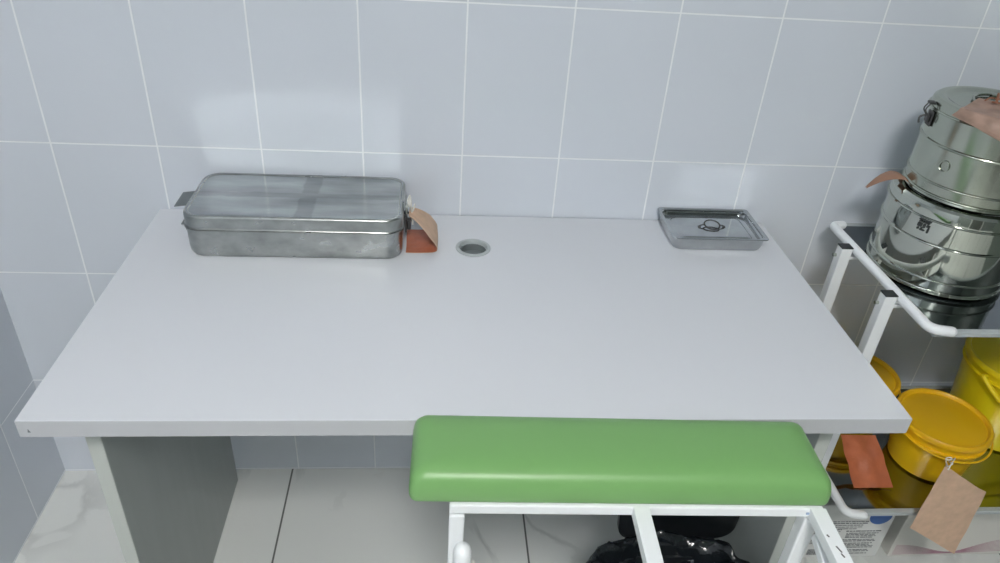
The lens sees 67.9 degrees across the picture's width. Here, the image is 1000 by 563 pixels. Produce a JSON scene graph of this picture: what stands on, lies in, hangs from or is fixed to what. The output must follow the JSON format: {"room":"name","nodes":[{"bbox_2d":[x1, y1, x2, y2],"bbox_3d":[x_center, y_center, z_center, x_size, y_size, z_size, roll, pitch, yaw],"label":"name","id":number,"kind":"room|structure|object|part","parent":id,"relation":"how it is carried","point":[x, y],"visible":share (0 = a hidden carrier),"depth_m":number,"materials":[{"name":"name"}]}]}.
{"room":"medical treatment room","nodes":[
{"label":"medical treatment room","id":0,"kind":"room"},
{"bbox_2d":[0,288,64,562],"bbox_3d":[-0.942,0.186,-0.268,0.100,2.800,3.300,1,33,-5],"label":"wall","id":1,"kind":"structure","parent":0,"point":[31,468],"depth_m":1.65,"materials":[{"name":"tile"}]},
{"bbox_2d":[0,0,999,470],"bbox_3d":[0.525,-0.706,1.307,3.287,2.800,0.100,1,33,-5],"label":"wall","id":2,"kind":"structure","parent":0,"point":[784,113],"depth_m":1.45,"materials":[{"name":"tile"}]},
{"bbox_2d":[14,468,999,562],"bbox_3d":[0.550,1.404,0.698,3.287,0.100,3.400,1,33,-5],"label":"floor","id":3,"kind":"structure","parent":0,"point":[338,515],"depth_m":1.79,"materials":[{"name":"tile"}]},
{"bbox_2d":[14,209,911,562],"bbox_3d":[-0.061,0.344,1.501,1.261,0.749,0.618,1,33,-5],"label":"desk","id":4,"kind":"object","parent":3,"relation":"on","point":[183,352],"visible":0.79,"depth_m":1.21,"materials":[{"name":"white laminate"}]},
{"bbox_3d":[-0.634,0.339,1.468,0.022,0.720,0.521,1,33,-5],"label":"panel","id":5,"kind":"part","parent":4,"relation":"part of","materials":[{"name":"laminate"}]},
{"bbox_2d":[174,173,411,258],"bbox_3d":[-0.389,-0.127,1.424,0.440,0.085,0.194,1,33,-5],"label":"box","id":6,"kind":"object","parent":4,"relation":"on","point":[227,214],"visible":0.96,"depth_m":1.36,"materials":[{"name":"metal"}]},
{"bbox_3d":[-0.591,-0.157,1.402,0.033,0.006,0.068,1,33,-5],"label":"handle","id":7,"kind":"part","parent":6,"relation":"part of","materials":[{"name":"silver metal"}]},
{"bbox_3d":[-0.379,-0.152,1.409,0.394,0.027,0.193,1,33,-5],"label":"lid","id":8,"kind":"part","parent":6,"relation":"part of","materials":[{"name":"metal"}]},
{"bbox_2d":[406,195,437,252],"bbox_3d":[-0.150,-0.119,1.429,0.062,0.095,0.095,1,33,-5],"label":"tag","id":9,"kind":"object","parent":4,"relation":"on","point":[425,240],"visible":1,"depth_m":1.44,"materials":[{"name":"brown paper"}]},
{"bbox_2d":[456,239,490,256],"bbox_3d":[-0.053,-0.054,1.452,0.068,0.031,0.068,1,33,-5],"label":"cable grommet","id":10,"kind":"object","parent":4,"relation":"attached to","point":[467,247],"visible":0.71,"depth_m":1.46,"materials":[{"name":"grey plastic"}]},
{"bbox_2d":[658,207,768,250],"bbox_3d":[0.436,-0.108,1.540,0.198,0.031,0.136,1,33,-5],"label":"tray","id":11,"kind":"object","parent":4,"relation":"on","point":[685,228],"visible":1,"depth_m":1.53,"materials":[{"name":"metal"}]},
{"bbox_3d":[0.438,-0.117,1.534,0.051,0.010,0.033,18,35,20],"label":"ring handle","id":12,"kind":"part","parent":11,"relation":"part of","materials":[{"name":"grey metal"}]},
{"bbox_3d":[0.488,0.356,1.573,0.022,0.720,0.521,1,33,-5],"label":"panel","id":13,"kind":"part","parent":4,"relation":"part of","materials":[{"name":"laminate"}]},
{"bbox_2d":[409,415,853,562],"bbox_3d":[0.147,0.636,1.037,0.552,0.780,0.500,1,33,-5],"label":"bench","id":14,"kind":"object","parent":3,"relation":"on","point":[641,469],"visible":1,"depth_m":0.95,"materials":[{"name":"green leather"}]},
{"bbox_3d":[-0.077,0.590,1.143,0.020,0.702,0.020,1,33,-5],"label":"leg","id":15,"kind":"part","parent":14,"relation":"part of","materials":[{"name":"white metal"}]},
{"bbox_3d":[-0.069,0.622,1.136,0.024,0.672,0.024,1,33,-5],"label":"post","id":16,"kind":"part","parent":14,"relation":"part of","materials":[{"name":"white metal"}]},
{"bbox_2d":[409,415,831,505],"bbox_3d":[0.157,0.232,0.992,0.549,0.050,0.126,2,32,-4],"label":"cushion","id":17,"kind":"object","parent":14,"relation":"on","point":[456,460],"depth_m":0.95,"materials":[{"name":"green leather"}]},
{"bbox_3d":[0.179,0.291,0.964,0.488,0.016,0.020,2,32,-4],"label":"rail","id":18,"kind":"part","parent":14,"relation":"part of","materials":[{"name":"white metal"}]},
{"bbox_3d":[0.188,0.386,0.816,0.021,0.016,0.336,2,32,-4],"label":"forward arm","id":19,"kind":"part","parent":14,"relation":"part of","materials":[{"name":"white metal"}]},
{"bbox_3d":[0.390,0.604,1.175,0.020,0.702,0.020,1,33,-5],"label":"leg","id":20,"kind":"part","parent":14,"relation":"part of","materials":[{"name":"white metal"}]},
{"bbox_3d":[0.421,0.393,0.832,0.021,0.016,0.336,2,32,-4],"label":"forward arm","id":21,"kind":"part","parent":14,"relation":"part of","materials":[{"name":"white metal"}]},
{"bbox_2d":[617,515,739,562],"bbox_3d":[0.335,0.612,1.394,0.246,0.461,0.218,1,33,-5],"label":"pedal bin","id":22,"kind":"object","parent":3,"relation":"on","point":[704,527],"visible":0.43,"depth_m":1.41,"materials":[{"name":"black plastic"}]},
{"bbox_2d":[586,530,749,562],"bbox_3d":[0.310,0.610,1.374,0.375,0.207,0.243,1,33,-5],"label":"bag","id":23,"kind":"object","parent":22,"relation":"in","point":[701,550],"visible":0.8,"depth_m":1.40,"materials":[{"name":"black plastic"}]},
{"bbox_3d":[0.340,0.428,1.393,0.242,0.150,0.023,1,33,-5],"label":"lid","id":24,"kind":"part","parent":22,"relation":"part of","materials":[{"name":"black plastic"}]},
{"bbox_2d":[803,496,894,556],"bbox_3d":[0.808,0.524,1.846,0.202,0.184,0.241,1,33,-5],"label":"carton","id":25,"kind":"object","parent":3,"relation":"on","point":[860,537],"visible":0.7,"depth_m":1.75,"materials":[{"name":"white cardboard"}]},
{"bbox_2d":[809,521,880,553],"bbox_3d":[0.816,0.606,1.756,0.164,0.117,0.001,1,33,-5],"label":"print","id":26,"kind":"object","parent":25,"relation":"attached to","point":[858,537],"depth_m":1.76,"materials":[{"name":"grey paper"}]},
{"bbox_2d":[819,221,999,519],"bbox_3d":[1.049,0.303,1.659,0.802,0.787,0.426,1,33,-5],"label":"trolley","id":27,"kind":"object","parent":3,"relation":"on","point":[938,316],"visible":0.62,"depth_m":1.52,"materials":[{"name":"white painted metal"},{"name":"grey plastic"},{"name":"black plastic"}]},
{"bbox_3d":[0.664,0.234,1.668,0.023,0.718,0.020,1,33,-5],"label":"leg","id":28,"kind":"part","parent":27,"relation":"part of","materials":[{"name":"white metal"}]},
{"bbox_3d":[0.702,0.369,1.654,0.051,0.018,0.395,1,33,-5],"label":"rail","id":29,"kind":"part","parent":27,"relation":"part of","materials":[{"name":"white metal"}]},
{"bbox_3d":[0.676,0.325,1.525,0.023,0.718,0.020,1,33,-5],"label":"leg","id":30,"kind":"part","parent":27,"relation":"part of","materials":[{"name":"white metal"}]},
{"bbox_2d":[870,355,900,396],"bbox_3d":[0.834,0.261,1.756,0.194,0.120,0.194,1,33,-5],"label":"bucket","id":31,"kind":"object","parent":27,"relation":"on","point":[885,371],"visible":0.24,"depth_m":1.73,"materials":[{"name":"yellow plastic"}]},
{"bbox_2d":[841,435,892,487],"bbox_3d":[0.785,0.385,1.592,0.104,0.082,0.083,1,33,-5],"label":"tag","id":32,"kind":"object","parent":31,"relation":"hanging from","point":[864,455],"visible":1,"depth_m":1.59,"materials":[{"name":"orange paper"}]},
{"bbox_3d":[0.730,-0.018,1.408,0.051,0.018,0.395,1,33,-5],"label":"rail","id":33,"kind":"part","parent":27,"relation":"part of","materials":[{"name":"white metal"}]},
{"bbox_2d":[826,389,999,508],"bbox_3d":[1.050,0.375,1.721,0.694,0.006,0.376,1,33,-5],"label":"shelf","id":34,"kind":"object","parent":27,"relation":"attached to","point":[909,491],"depth_m":1.60,"materials":[{"name":"silver metal"}]},
{"bbox_2d":[843,226,999,328],"bbox_3d":[1.078,-0.011,1.475,0.694,0.006,0.376,1,33,-5],"label":"shelf","id":35,"kind":"object","parent":27,"relation":"attached to","point":[985,313],"depth_m":1.35,"materials":[{"name":"silver metal"}]},
{"bbox_2d":[866,169,999,300],"bbox_3d":[0.863,-0.100,1.424,0.261,0.169,0.253,1,33,-5],"label":"drum","id":36,"kind":"object","parent":27,"relation":"on","point":[923,244],"visible":0.66,"depth_m":1.35,"materials":[{"name":"silver metal"}]},
{"bbox_2d":[866,170,908,187],"bbox_3d":[0.731,-0.186,1.396,0.068,0.036,0.045,1,33,-5],"label":"tag","id":37,"kind":"object","parent":36,"relation":"on","point":[889,175],"visible":0.98,"depth_m":1.39,"materials":[{"name":"brown paper"}]},
{"bbox_3d":[0.864,-0.158,1.387,0.253,0.028,0.253,1,33,-5],"label":"lid","id":38,"kind":"part","parent":36,"relation":"part of","materials":[{"name":"silver metal"}]},
{"bbox_2d":[903,86,999,215],"bbox_3d":[0.863,-0.240,1.334,0.239,0.166,0.225,1,33,-5],"label":"drum","id":39,"kind":"object","parent":36,"relation":"on","point":[953,163],"visible":0.93,"depth_m":1.29,"materials":[{"name":"metal"}]},
{"bbox_3d":[0.874,-0.300,1.296,0.225,0.020,0.225,1,33,-5],"label":"lid","id":40,"kind":"part","parent":39,"relation":"part of","materials":[{"name":"metal"}]},
{"bbox_2d":[952,93,999,140],"bbox_3d":[0.838,-0.280,1.242,0.129,0.054,0.100,-20,40,-33],"label":"tag","id":41,"kind":"object","parent":39,"relation":"on","point":[982,114],"visible":1,"depth_m":1.24,"materials":[{"name":"brown paper"}]},
{"bbox_3d":[0.855,-0.312,1.296,0.053,0.006,0.127,12,33,13],"label":"bail handle","id":42,"kind":"part","parent":39,"relation":"part of","materials":[{"name":"metal"}]},
{"bbox_2d":[888,388,994,481],"bbox_3d":[0.957,0.346,1.633,0.208,0.125,0.202,1,33,-5],"label":"bucket","id":43,"kind":"object","parent":27,"relation":"on","point":[943,425],"visible":0.88,"depth_m":1.59,"materials":[{"name":"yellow plastic"}]},
{"bbox_3d":[0.960,0.297,1.606,0.194,0.013,0.194,1,33,-5],"label":"lid","id":44,"kind":"part","parent":43,"relation":"part of","materials":[{"name":"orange plastic"}]},
{"bbox_2d":[910,457,985,553],"bbox_3d":[0.907,0.441,1.530,0.132,0.280,0.074,1,33,-5],"label":"tag","id":45,"kind":"object","parent":43,"relation":"hanging from","point":[946,514],"visible":1,"depth_m":1.50,"materials":[{"name":"beige paper"}]},
{"bbox_3d":[0.962,0.339,1.577,0.208,0.019,0.115,1,33,-5],"label":"handle","id":46,"kind":"part","parent":43,"relation":"part of","materials":[{"name":"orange plastic"}]},
{"bbox_2d":[950,337,999,451],"bbox_3d":[1.184,0.261,1.720,0.259,0.203,0.257,1,33,-5],"label":"bucket","id":47,"kind":"object","parent":27,"relation":"on","point":[977,379],"visible":0.66,"depth_m":1.68,"materials":[{"name":"yellow plastic"}]},
{"bbox_3d":[1.187,0.178,1.673,0.246,0.013,0.246,1,33,-5],"label":"lid","id":48,"kind":"part","parent":47,"relation":"part of","materials":[{"name":"yellow plastic"}]},
{"bbox_3d":[1.206,0.261,1.655,0.265,0.096,0.139,-9,35,-20],"label":"handle","id":49,"kind":"part","parent":47,"relation":"part of","materials":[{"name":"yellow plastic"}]},
{"bbox_2d":[881,514,999,555],"bbox_3d":[1.118,0.536,1.886,0.362,0.159,0.251,1,33,-5],"label":"carton","id":50,"kind":"object","parent":3,"relation":"on","point":[982,536],"visible":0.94,"depth_m":1.79,"materials":[{"name":"white cardboard"}]},
{"bbox_2d":[894,540,999,553],"bbox_3d":[1.124,0.640,1.804,0.343,0.060,0.001,1,33,-5],"label":"print","id":51,"kind":"object","parent":50,"relation":"attached to","point":[900,546],"depth_m":1.80}
]}

